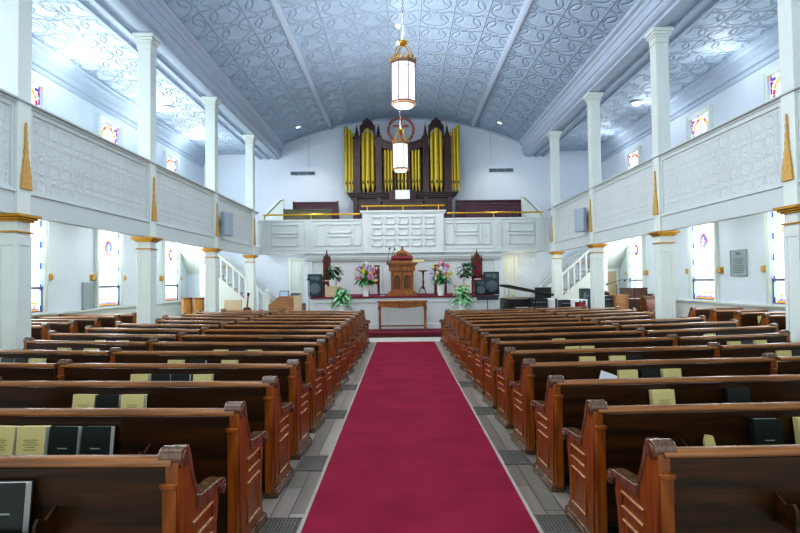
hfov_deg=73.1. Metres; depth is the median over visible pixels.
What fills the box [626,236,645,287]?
window
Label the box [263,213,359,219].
brass handrail
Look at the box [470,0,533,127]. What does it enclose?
trim
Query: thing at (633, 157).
window
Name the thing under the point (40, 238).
window
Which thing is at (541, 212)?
brass handrail
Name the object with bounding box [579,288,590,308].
tower speaker
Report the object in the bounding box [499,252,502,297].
wall
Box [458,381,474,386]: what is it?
floor grate
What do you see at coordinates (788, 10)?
pillar
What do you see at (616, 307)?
pew
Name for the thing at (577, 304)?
side table
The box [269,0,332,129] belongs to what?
trim
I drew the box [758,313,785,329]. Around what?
pew
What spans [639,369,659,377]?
hymnal
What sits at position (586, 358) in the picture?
hymnal
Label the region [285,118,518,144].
trim
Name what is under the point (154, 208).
gilded spire
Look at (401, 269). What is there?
pulpit
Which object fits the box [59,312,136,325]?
pew
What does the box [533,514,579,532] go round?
floor grate
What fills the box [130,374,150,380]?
hymnal
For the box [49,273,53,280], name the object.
brass sconce
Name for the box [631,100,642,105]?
ceiling lamp
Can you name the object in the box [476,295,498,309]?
music stand
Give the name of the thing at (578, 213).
grille
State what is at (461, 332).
pew
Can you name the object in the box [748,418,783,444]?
hymnal
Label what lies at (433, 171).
pipe organ
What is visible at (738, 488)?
pew
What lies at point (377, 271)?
carved chair
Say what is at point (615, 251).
ceiling
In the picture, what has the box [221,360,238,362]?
hymnal
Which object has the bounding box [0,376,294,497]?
pew
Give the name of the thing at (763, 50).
trim
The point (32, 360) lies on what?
hymnal
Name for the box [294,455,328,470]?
floor grate
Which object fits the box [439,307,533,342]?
pew
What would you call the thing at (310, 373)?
pew
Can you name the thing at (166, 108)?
ceiling lamp
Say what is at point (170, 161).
window
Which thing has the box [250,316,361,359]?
pew
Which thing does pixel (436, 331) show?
floor
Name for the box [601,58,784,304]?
wall
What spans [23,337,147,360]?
pew
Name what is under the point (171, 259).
window
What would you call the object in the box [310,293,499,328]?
platform
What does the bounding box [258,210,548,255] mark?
gallery
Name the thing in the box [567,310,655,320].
pew
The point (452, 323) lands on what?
pew
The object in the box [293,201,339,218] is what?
pew
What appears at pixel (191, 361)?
hymnal
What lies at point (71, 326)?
pew
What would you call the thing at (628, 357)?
hymnal
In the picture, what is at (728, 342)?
hymnal
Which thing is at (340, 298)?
potted plant
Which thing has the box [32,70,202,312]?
wall
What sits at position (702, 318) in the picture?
pew
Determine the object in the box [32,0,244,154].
ceiling
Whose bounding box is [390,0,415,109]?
pendant lantern
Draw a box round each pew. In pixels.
[0,349,108,380]
[0,362,56,380]
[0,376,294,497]
[0,401,268,532]
[0,444,226,532]
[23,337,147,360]
[31,317,111,332]
[31,320,79,332]
[31,323,50,343]
[36,315,120,330]
[47,330,177,350]
[57,359,312,459]
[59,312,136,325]
[85,325,200,341]
[109,347,325,432]
[115,321,219,334]
[148,339,334,412]
[155,318,235,328]
[162,315,248,324]
[178,332,342,397]
[180,312,260,320]
[196,310,270,317]
[201,327,348,385]
[220,323,353,375]
[221,309,278,314]
[236,319,358,366]
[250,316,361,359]
[261,313,364,353]
[271,311,367,348]
[280,309,369,344]
[283,208,331,219]
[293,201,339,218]
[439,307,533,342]
[442,309,542,346]
[445,311,553,351]
[449,313,566,357]
[453,316,580,364]
[455,200,520,217]
[458,319,598,372]
[465,323,619,381]
[466,202,518,217]
[472,328,644,394]
[481,334,677,408]
[493,342,720,428]
[509,353,777,454]
[530,374,799,491]
[534,305,586,312]
[544,306,619,314]
[554,308,636,317]
[561,399,799,532]
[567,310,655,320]
[581,313,653,325]
[599,315,705,330]
[606,438,799,532]
[620,319,738,337]
[645,323,778,345]
[678,330,790,357]
[679,307,743,319]
[706,309,768,324]
[720,342,799,374]
[727,311,785,329]
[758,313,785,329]
[777,356,799,374]
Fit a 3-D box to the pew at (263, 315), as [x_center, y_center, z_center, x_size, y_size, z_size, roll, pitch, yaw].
[-2.061,1.547,12.550,2.378,0.926,0.693,-1,-2,13]
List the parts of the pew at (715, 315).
rail, backrest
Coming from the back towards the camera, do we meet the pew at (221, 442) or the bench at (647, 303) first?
the bench at (647, 303)
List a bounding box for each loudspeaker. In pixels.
[308,274,322,296]
[475,280,485,294]
[483,272,498,294]
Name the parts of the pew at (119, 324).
rail, backrest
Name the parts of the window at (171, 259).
pane, sash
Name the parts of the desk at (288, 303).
panel, panel, return panel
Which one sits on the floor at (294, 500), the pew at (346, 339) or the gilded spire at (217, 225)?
the pew at (346, 339)
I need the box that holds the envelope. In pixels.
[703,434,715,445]
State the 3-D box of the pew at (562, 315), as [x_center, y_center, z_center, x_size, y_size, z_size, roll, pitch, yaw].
[2.372,1.492,11.844,2.548,0.896,0.691,0,-2,-12]
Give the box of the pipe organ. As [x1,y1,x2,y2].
[344,117,459,218]
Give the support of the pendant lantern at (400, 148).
hanging from the ceiling at (346, 47)
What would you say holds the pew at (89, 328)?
on the floor at (294, 500)
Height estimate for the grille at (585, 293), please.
1.251 m
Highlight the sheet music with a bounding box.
[395,190,409,198]
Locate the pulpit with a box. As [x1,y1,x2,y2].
[386,256,417,295]
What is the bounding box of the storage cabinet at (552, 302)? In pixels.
[547,298,556,307]
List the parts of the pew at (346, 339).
rail, backrest, panel moulding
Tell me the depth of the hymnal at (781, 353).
6.31 m
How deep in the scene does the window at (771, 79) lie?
12.99 m
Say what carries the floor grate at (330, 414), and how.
on the floor at (294, 500)
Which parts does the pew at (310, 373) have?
rail, backrest, panel moulding, armrest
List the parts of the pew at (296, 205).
rail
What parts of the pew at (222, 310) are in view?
rail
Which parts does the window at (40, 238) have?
pane, sash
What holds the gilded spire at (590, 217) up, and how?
attached to the pillar at (592, 99)
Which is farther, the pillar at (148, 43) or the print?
the pillar at (148, 43)
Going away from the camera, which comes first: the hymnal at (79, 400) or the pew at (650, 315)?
the hymnal at (79, 400)
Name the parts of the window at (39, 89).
pane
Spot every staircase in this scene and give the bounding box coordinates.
[200,247,277,313]
[528,243,607,306]
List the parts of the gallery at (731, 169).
panel frame, tin panel, panel frame, tin panel, tin panel, panel frame, panel frame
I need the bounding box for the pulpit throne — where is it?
[391,247,413,288]
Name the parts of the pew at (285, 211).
rail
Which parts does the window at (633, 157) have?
pane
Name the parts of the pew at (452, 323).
rail, backrest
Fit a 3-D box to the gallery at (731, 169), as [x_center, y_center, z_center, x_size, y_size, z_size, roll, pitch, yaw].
[7.281,-1.694,8.846,3.400,1.675,23.600,-1,-2,0]
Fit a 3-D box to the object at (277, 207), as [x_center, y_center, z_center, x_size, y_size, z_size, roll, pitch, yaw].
[-5.326,-1.901,22.501,0.908,1.830,0.240,-1,-2,0]
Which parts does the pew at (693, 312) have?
rail, backrest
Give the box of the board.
[82,282,94,309]
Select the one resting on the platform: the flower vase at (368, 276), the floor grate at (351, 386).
the flower vase at (368, 276)
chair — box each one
[322,250,330,294]
[367,265,379,294]
[434,265,446,293]
[471,249,482,293]
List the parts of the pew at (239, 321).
backrest, rail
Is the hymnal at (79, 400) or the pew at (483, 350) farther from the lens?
the pew at (483, 350)
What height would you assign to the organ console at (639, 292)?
1.318 m
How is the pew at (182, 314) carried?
on the floor at (294, 500)
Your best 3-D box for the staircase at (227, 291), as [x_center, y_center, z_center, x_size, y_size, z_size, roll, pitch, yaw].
[-6.404,0.589,21.514,2.820,3.426,1.340,-1,-2,0]
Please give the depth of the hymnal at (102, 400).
4.13 m
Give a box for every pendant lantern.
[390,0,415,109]
[392,24,408,171]
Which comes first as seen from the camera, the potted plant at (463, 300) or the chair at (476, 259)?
the potted plant at (463, 300)
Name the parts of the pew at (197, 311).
rail, backrest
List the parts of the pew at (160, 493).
backrest, rail, panel moulding, armrest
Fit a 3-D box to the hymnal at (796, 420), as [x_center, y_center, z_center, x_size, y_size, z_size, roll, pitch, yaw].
[2.519,1.044,3.310,0.179,0.240,0.080,-1,-2,-1]
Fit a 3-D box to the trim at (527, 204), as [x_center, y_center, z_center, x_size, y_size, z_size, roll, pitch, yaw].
[5.481,-2.025,22.501,0.908,1.830,0.240,-1,-2,0]
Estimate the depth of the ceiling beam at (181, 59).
13.93 m
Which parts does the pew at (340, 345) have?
rail, backrest, panel moulding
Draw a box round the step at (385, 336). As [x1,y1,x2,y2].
[369,335,440,337]
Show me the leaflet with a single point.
(603, 375)
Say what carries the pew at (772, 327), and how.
on the floor at (294, 500)
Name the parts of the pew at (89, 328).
rail, backrest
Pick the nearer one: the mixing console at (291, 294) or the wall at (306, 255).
the mixing console at (291, 294)
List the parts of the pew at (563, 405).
armrest, panel moulding, rail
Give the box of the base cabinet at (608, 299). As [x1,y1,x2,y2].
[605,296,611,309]
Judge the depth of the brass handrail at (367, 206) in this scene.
20.68 m
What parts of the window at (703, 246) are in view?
pane, sash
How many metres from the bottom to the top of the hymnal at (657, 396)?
0.242 m
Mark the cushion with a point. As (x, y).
(393, 257)
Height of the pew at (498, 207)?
1.550 m
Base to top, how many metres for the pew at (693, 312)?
0.896 m
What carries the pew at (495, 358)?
on the floor at (294, 500)
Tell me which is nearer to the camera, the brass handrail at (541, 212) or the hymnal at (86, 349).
the hymnal at (86, 349)
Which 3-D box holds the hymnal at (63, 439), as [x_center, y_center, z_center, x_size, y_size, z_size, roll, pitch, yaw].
[-2.011,1.076,3.233,0.178,0.240,0.083,-1,-2,5]
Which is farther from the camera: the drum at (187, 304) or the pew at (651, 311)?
the drum at (187, 304)
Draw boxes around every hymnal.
[0,425,18,454]
[0,480,33,532]
[1,358,14,362]
[15,358,29,367]
[15,425,51,454]
[29,358,46,362]
[47,425,82,454]
[72,348,84,354]
[72,394,98,407]
[80,425,115,454]
[85,348,99,350]
[95,394,122,407]
[120,394,146,407]
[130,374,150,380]
[151,374,170,380]
[168,360,184,362]
[171,374,191,380]
[190,360,206,362]
[193,374,213,380]
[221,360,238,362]
[565,346,579,348]
[579,356,595,360]
[580,346,594,352]
[608,356,625,360]
[617,370,637,377]
[625,355,642,364]
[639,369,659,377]
[649,389,675,404]
[660,368,681,376]
[723,387,750,402]
[726,341,740,348]
[741,341,751,343]
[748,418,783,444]
[753,340,766,347]
[775,350,791,367]
[791,350,799,360]
[792,417,799,443]
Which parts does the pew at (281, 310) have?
backrest, rail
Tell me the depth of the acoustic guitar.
18.57 m
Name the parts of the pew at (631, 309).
rail, backrest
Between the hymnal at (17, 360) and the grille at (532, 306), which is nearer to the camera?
the hymnal at (17, 360)
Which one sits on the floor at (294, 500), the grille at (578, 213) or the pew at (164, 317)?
the pew at (164, 317)
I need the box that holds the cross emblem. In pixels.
[387,117,414,141]
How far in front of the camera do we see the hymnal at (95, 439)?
3.21 m
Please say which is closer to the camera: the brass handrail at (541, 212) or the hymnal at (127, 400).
the hymnal at (127, 400)
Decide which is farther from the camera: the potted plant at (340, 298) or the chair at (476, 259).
the chair at (476, 259)
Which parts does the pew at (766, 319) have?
rail, backrest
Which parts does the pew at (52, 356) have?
rail, backrest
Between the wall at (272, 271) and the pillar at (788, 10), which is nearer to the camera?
the pillar at (788, 10)
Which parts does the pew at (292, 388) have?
rail, backrest, panel moulding, armrest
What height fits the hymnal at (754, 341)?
0.239 m
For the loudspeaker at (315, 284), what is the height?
0.739 m
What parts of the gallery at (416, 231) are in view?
panel moulding, panel moulding, panel moulding, panel moulding, panel moulding, panel moulding, square panel, square panel, square panel, square panel, square panel, square panel, square panel, square panel, square panel, square panel, square panel, square panel, square panel, square panel, square panel, panel moulding, panel moulding, panel moulding, panel moulding, panel moulding, panel moulding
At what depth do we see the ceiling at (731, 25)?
13.92 m
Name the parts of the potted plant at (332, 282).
pot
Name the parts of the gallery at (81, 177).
tin panel, panel frame, tin panel, panel frame, tin panel, panel frame, tin panel, panel frame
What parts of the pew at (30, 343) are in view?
rail, backrest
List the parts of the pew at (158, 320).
rail, backrest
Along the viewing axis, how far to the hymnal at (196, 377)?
5.02 m
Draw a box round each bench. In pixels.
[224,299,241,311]
[640,296,654,313]
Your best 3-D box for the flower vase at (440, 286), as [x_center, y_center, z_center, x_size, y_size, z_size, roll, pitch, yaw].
[1.278,0.372,17.326,0.916,1.128,0.824,1,-2,-42]
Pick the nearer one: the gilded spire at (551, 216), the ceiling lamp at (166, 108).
the ceiling lamp at (166, 108)
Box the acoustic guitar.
[243,293,250,309]
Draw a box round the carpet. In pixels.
[297,341,542,532]
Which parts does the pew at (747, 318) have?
rail, backrest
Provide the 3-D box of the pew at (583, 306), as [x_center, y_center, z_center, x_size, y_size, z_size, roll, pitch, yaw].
[4.417,1.561,15.260,1.805,0.897,0.695,0,-2,-24]
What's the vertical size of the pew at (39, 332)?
0.926 m
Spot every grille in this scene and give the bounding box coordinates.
[225,213,232,234]
[532,306,546,309]
[574,208,582,230]
[582,290,589,308]
[606,302,611,309]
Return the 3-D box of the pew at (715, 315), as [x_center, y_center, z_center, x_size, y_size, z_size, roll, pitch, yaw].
[8.171,1.462,13.221,1.450,0.896,0.693,0,-2,-7]
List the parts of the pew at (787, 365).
rail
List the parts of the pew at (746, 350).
rail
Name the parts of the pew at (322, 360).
rail, backrest, panel moulding, armrest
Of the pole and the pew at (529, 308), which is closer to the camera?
the pew at (529, 308)
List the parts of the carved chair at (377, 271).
crest rail, post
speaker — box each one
[221,212,232,235]
[558,300,570,308]
[574,207,586,231]
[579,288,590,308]
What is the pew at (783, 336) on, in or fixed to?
on the floor at (294, 500)
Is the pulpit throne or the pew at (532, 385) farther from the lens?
the pulpit throne
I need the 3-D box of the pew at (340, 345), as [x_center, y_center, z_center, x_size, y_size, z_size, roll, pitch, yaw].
[-2.091,1.450,8.932,2.378,0.926,0.693,-1,-2,9]
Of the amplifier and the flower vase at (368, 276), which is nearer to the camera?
the amplifier
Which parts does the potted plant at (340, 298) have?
pot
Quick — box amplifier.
[528,298,547,309]
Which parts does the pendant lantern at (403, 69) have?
chain, frame, glass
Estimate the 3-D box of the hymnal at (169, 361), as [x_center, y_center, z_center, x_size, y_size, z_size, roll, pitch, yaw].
[-2.498,1.155,5.991,0.180,0.240,0.077,-1,-2,7]
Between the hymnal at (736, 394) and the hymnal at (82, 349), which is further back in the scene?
the hymnal at (82, 349)
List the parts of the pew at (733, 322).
rail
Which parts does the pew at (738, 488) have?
armrest, panel moulding, rail, backrest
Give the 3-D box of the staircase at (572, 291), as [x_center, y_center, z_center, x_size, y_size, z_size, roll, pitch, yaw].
[6.615,0.439,21.514,2.820,3.426,1.340,-1,-2,0]
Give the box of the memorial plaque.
[730,249,747,275]
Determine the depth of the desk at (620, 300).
17.87 m
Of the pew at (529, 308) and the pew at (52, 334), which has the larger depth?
the pew at (529, 308)
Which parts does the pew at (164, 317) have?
rail, backrest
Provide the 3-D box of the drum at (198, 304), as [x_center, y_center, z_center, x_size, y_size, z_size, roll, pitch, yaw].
[-6.198,1.560,16.566,0.340,1.214,0.340,-1,-2,0]
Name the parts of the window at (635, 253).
pane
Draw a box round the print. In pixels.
[23,440,35,447]
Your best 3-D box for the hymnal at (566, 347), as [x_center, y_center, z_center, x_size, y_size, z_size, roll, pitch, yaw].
[2.210,1.145,6.948,0.181,0.241,0.076,-1,-2,-5]
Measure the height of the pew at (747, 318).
0.896 m
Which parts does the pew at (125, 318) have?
backrest, rail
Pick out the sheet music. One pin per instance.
(399, 194)
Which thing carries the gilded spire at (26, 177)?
attached to the pillar at (15, 15)
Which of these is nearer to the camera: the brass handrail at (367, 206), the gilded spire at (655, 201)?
the gilded spire at (655, 201)
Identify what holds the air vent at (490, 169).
in the wall at (530, 178)
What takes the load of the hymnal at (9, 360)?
in the pew at (52, 356)
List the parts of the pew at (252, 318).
backrest, rail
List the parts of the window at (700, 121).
pane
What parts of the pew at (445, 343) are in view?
rail, backrest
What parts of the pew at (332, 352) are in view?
rail, backrest, panel moulding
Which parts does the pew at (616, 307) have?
rail, backrest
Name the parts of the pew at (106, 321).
rail, backrest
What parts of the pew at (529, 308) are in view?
backrest, rail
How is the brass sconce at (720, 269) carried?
attached to the wall at (748, 232)
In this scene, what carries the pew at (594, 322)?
on the floor at (294, 500)
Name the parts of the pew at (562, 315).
rail, backrest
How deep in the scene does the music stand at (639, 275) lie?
17.97 m
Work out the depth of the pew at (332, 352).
7.82 m
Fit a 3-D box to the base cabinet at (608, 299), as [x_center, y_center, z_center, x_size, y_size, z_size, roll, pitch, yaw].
[6.956,1.526,18.253,0.235,1.069,0.420,-1,-2,0]
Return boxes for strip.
[369,337,440,342]
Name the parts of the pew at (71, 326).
backrest, rail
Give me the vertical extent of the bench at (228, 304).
1.070 m
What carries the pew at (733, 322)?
on the floor at (294, 500)
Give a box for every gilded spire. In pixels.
[20,123,32,190]
[152,177,156,220]
[216,203,218,235]
[254,219,255,244]
[551,216,552,241]
[589,199,591,231]
[652,171,658,214]
[781,114,793,181]
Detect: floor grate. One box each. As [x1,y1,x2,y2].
[259,517,302,532]
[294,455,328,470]
[325,410,346,418]
[342,384,357,389]
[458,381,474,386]
[473,406,494,414]
[497,450,532,464]
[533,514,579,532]
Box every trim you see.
[32,35,204,166]
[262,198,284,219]
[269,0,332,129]
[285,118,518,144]
[306,255,500,291]
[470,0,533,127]
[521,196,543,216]
[601,23,778,162]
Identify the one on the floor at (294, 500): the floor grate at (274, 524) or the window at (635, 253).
the floor grate at (274, 524)
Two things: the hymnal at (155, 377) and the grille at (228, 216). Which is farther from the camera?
the grille at (228, 216)
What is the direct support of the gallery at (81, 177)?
attached to the wall at (71, 248)
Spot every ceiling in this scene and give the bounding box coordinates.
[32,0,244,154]
[163,0,636,142]
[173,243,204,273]
[559,0,777,150]
[605,238,632,268]
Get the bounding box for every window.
[30,220,49,315]
[31,77,46,109]
[94,229,124,309]
[97,114,121,145]
[162,241,181,302]
[163,150,179,173]
[625,145,641,169]
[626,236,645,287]
[686,105,712,139]
[687,222,720,302]
[763,65,779,101]
[764,211,784,307]
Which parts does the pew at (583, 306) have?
rail, backrest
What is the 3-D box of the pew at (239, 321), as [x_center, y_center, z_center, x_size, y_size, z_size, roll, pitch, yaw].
[-2.077,1.498,10.742,2.378,0.926,0.693,-1,-2,11]
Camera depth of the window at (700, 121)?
16.11 m
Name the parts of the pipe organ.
tower crown, post, panel, case cornice, post, tower crown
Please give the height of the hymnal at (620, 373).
0.240 m
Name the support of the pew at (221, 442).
on the floor at (294, 500)
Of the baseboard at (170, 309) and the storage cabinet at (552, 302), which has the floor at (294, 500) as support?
the storage cabinet at (552, 302)
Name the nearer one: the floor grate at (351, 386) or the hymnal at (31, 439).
the hymnal at (31, 439)
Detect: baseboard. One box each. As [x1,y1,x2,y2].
[31,302,181,318]
[676,299,785,317]
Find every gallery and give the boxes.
[0,88,258,254]
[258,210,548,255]
[547,85,799,251]
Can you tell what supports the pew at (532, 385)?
on the floor at (294, 500)
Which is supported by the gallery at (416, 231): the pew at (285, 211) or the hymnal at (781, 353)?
the pew at (285, 211)
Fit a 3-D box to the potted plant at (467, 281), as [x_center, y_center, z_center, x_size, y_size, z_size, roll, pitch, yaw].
[2.126,0.221,17.510,0.798,0.727,0.805,-1,-2,0]
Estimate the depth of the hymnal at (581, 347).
6.96 m
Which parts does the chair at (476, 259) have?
post, crest rail, panel, post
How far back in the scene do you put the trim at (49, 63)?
15.45 m
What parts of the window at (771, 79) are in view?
pane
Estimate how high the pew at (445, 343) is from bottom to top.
0.896 m
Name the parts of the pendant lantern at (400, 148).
chain, frame, glass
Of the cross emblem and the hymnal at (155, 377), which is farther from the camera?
the cross emblem
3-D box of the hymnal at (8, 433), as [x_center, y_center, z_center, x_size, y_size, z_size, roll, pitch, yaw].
[-2.399,1.081,3.249,0.181,0.242,0.080,-1,-2,4]
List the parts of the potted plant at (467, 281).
pot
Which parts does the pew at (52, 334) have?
rail, backrest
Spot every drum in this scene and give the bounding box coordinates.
[181,297,192,313]
[193,297,204,313]
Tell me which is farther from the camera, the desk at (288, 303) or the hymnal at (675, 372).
the desk at (288, 303)
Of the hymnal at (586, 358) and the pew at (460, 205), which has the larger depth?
the pew at (460, 205)
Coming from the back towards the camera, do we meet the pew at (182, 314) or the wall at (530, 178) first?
the wall at (530, 178)
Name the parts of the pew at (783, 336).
backrest, rail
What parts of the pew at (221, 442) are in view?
rail, panel moulding, armrest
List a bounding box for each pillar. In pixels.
[0,0,41,353]
[131,32,162,323]
[201,96,222,313]
[242,134,258,309]
[547,131,564,306]
[583,92,607,309]
[644,26,679,320]
[772,0,799,341]
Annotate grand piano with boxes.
[500,284,553,310]
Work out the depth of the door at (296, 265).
22.27 m
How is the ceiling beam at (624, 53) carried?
attached to the wall at (530, 178)
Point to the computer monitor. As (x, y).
(282, 293)
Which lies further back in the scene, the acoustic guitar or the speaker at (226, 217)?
the acoustic guitar
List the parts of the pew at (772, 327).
rail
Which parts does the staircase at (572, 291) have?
wall rail, hand rail, stringer moulding, stringer panel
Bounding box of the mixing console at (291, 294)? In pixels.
[289,293,301,295]
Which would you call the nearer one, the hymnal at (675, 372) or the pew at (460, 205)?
the hymnal at (675, 372)
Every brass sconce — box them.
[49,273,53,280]
[90,274,95,280]
[717,267,723,272]
[760,265,765,271]
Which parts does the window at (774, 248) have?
pane, sash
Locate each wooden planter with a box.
[325,286,340,296]
[454,285,469,295]
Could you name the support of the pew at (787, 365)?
on the floor at (294, 500)
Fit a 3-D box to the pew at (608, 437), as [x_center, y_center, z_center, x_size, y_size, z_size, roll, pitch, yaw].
[2.425,1.269,3.567,2.548,0.896,0.693,-1,-2,-3]
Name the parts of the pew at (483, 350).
armrest, panel moulding, rail, backrest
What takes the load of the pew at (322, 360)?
on the floor at (294, 500)
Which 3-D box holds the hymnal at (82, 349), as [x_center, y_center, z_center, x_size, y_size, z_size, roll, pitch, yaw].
[-4.301,1.209,7.207,0.182,0.242,0.076,-1,-2,13]
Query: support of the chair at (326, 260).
on the platform
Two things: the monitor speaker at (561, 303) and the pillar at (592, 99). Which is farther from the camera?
the monitor speaker at (561, 303)
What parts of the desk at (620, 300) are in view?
panel, panel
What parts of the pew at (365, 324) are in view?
rail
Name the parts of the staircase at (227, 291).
stringer panel, stringer moulding, hand rail, wall rail, newel post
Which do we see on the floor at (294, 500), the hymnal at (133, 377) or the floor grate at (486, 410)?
the floor grate at (486, 410)
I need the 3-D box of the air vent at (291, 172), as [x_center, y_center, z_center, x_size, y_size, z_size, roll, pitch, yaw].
[-4.381,-4.162,24.102,1.100,0.170,0.040,-1,-2,0]
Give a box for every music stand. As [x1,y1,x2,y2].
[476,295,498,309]
[624,275,640,305]
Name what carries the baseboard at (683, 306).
attached to the wall at (748, 232)
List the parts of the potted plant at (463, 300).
pot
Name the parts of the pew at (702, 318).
backrest, rail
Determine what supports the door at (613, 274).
in the wall at (533, 268)
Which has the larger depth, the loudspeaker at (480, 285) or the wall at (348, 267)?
the wall at (348, 267)
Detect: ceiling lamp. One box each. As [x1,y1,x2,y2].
[162,106,172,111]
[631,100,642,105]
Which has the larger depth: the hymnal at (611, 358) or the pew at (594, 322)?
the pew at (594, 322)
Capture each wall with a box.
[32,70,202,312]
[188,244,304,309]
[203,120,601,243]
[305,254,307,312]
[308,252,499,312]
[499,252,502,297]
[502,241,619,297]
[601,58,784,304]
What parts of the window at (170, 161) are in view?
pane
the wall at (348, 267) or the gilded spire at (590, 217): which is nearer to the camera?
the gilded spire at (590, 217)
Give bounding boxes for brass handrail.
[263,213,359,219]
[361,205,444,210]
[446,211,542,216]
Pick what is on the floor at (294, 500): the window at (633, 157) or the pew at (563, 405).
the pew at (563, 405)
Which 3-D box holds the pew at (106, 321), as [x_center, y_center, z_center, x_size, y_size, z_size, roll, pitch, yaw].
[-7.706,1.626,13.069,2.000,0.926,0.692,-1,-2,2]
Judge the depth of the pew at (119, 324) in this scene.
10.16 m
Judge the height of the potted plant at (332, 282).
0.636 m
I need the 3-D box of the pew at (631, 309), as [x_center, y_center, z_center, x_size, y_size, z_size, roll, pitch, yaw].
[4.770,1.508,13.465,2.480,0.896,0.691,0,-2,-21]
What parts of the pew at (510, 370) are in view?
armrest, panel moulding, backrest, rail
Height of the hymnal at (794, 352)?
0.241 m
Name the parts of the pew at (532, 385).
armrest, panel moulding, backrest, rail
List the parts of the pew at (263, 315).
backrest, rail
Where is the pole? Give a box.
[307,279,310,312]
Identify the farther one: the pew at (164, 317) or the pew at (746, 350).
the pew at (164, 317)
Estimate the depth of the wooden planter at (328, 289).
17.25 m
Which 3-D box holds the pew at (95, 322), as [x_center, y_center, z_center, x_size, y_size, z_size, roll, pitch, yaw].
[-7.686,1.601,12.169,2.000,0.926,0.692,-1,-2,2]
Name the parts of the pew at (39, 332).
backrest, rail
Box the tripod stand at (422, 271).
[418,270,427,294]
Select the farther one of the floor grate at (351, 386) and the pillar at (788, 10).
the floor grate at (351, 386)
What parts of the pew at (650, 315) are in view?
rail, backrest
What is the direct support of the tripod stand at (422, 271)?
on the platform
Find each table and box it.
[377,300,427,330]
[567,299,587,308]
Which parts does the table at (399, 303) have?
leg, leg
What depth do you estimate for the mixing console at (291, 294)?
17.47 m
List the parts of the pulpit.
arched panel, carved cornice, arched panel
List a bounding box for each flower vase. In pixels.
[352,262,377,296]
[428,260,454,295]
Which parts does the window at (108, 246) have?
pane, sash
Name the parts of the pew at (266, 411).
backrest, rail, panel moulding, armrest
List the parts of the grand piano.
piano lid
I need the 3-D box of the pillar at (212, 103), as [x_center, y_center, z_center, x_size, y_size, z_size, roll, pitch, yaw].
[-5.587,-1.418,15.945,0.480,7.120,0.480,-1,-2,0]
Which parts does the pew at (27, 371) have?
rail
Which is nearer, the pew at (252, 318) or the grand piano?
the pew at (252, 318)
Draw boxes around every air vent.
[290,171,314,174]
[489,168,513,171]
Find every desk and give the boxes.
[268,295,305,314]
[609,294,628,311]
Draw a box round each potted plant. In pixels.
[323,266,343,285]
[330,288,352,309]
[450,286,474,309]
[456,262,477,284]
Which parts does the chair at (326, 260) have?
post, crest rail, panel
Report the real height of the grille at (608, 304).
0.802 m
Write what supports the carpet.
on the floor at (294, 500)
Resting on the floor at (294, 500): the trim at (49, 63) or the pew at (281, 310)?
the pew at (281, 310)
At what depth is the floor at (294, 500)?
4.63 m
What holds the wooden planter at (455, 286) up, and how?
on the platform
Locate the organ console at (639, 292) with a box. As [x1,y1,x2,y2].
[618,288,652,311]
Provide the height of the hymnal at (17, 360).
0.240 m
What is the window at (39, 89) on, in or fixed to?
in the wall at (71, 248)
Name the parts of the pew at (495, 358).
armrest, panel moulding, backrest, rail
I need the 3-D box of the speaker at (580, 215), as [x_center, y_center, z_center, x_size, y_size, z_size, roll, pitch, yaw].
[5.521,-1.413,16.450,0.271,0.720,0.440,0,-2,-20]
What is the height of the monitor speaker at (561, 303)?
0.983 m
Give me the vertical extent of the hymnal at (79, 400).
0.242 m
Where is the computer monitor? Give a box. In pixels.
[279,291,288,295]
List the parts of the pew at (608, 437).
armrest, panel moulding, rail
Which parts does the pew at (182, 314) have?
rail, backrest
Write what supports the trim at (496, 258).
attached to the wall at (348, 267)
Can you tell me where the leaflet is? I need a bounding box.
[599,370,617,378]
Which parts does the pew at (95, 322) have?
backrest, rail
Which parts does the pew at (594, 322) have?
rail, backrest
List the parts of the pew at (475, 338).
panel moulding, rail, backrest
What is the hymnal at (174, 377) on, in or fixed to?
in the pew at (292, 388)
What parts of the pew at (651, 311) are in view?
backrest, rail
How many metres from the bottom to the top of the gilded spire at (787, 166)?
0.968 m
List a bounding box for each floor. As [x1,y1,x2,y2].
[262,342,618,532]
[369,328,440,335]
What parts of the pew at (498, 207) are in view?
rail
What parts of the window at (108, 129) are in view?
pane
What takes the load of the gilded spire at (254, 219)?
attached to the pillar at (250, 139)
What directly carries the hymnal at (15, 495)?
in the pew at (160, 493)
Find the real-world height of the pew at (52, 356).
0.926 m
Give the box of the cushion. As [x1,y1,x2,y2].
[392,256,411,259]
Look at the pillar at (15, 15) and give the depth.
7.72 m
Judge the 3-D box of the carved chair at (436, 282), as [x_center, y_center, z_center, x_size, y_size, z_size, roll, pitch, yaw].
[1.406,0.454,19.210,0.471,1.062,0.512,-1,-2,0]
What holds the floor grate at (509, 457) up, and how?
on the floor at (294, 500)
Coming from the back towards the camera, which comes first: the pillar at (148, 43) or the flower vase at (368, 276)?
the flower vase at (368, 276)
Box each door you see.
[288,257,304,302]
[502,255,517,296]
[607,269,618,295]
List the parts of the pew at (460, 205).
rail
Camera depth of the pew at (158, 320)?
11.08 m
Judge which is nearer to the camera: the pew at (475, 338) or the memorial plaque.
the pew at (475, 338)
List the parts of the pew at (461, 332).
panel moulding, backrest, rail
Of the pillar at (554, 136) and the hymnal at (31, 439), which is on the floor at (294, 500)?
the pillar at (554, 136)
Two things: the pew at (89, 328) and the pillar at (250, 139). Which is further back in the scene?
the pillar at (250, 139)
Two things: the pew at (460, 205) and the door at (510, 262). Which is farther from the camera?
the pew at (460, 205)

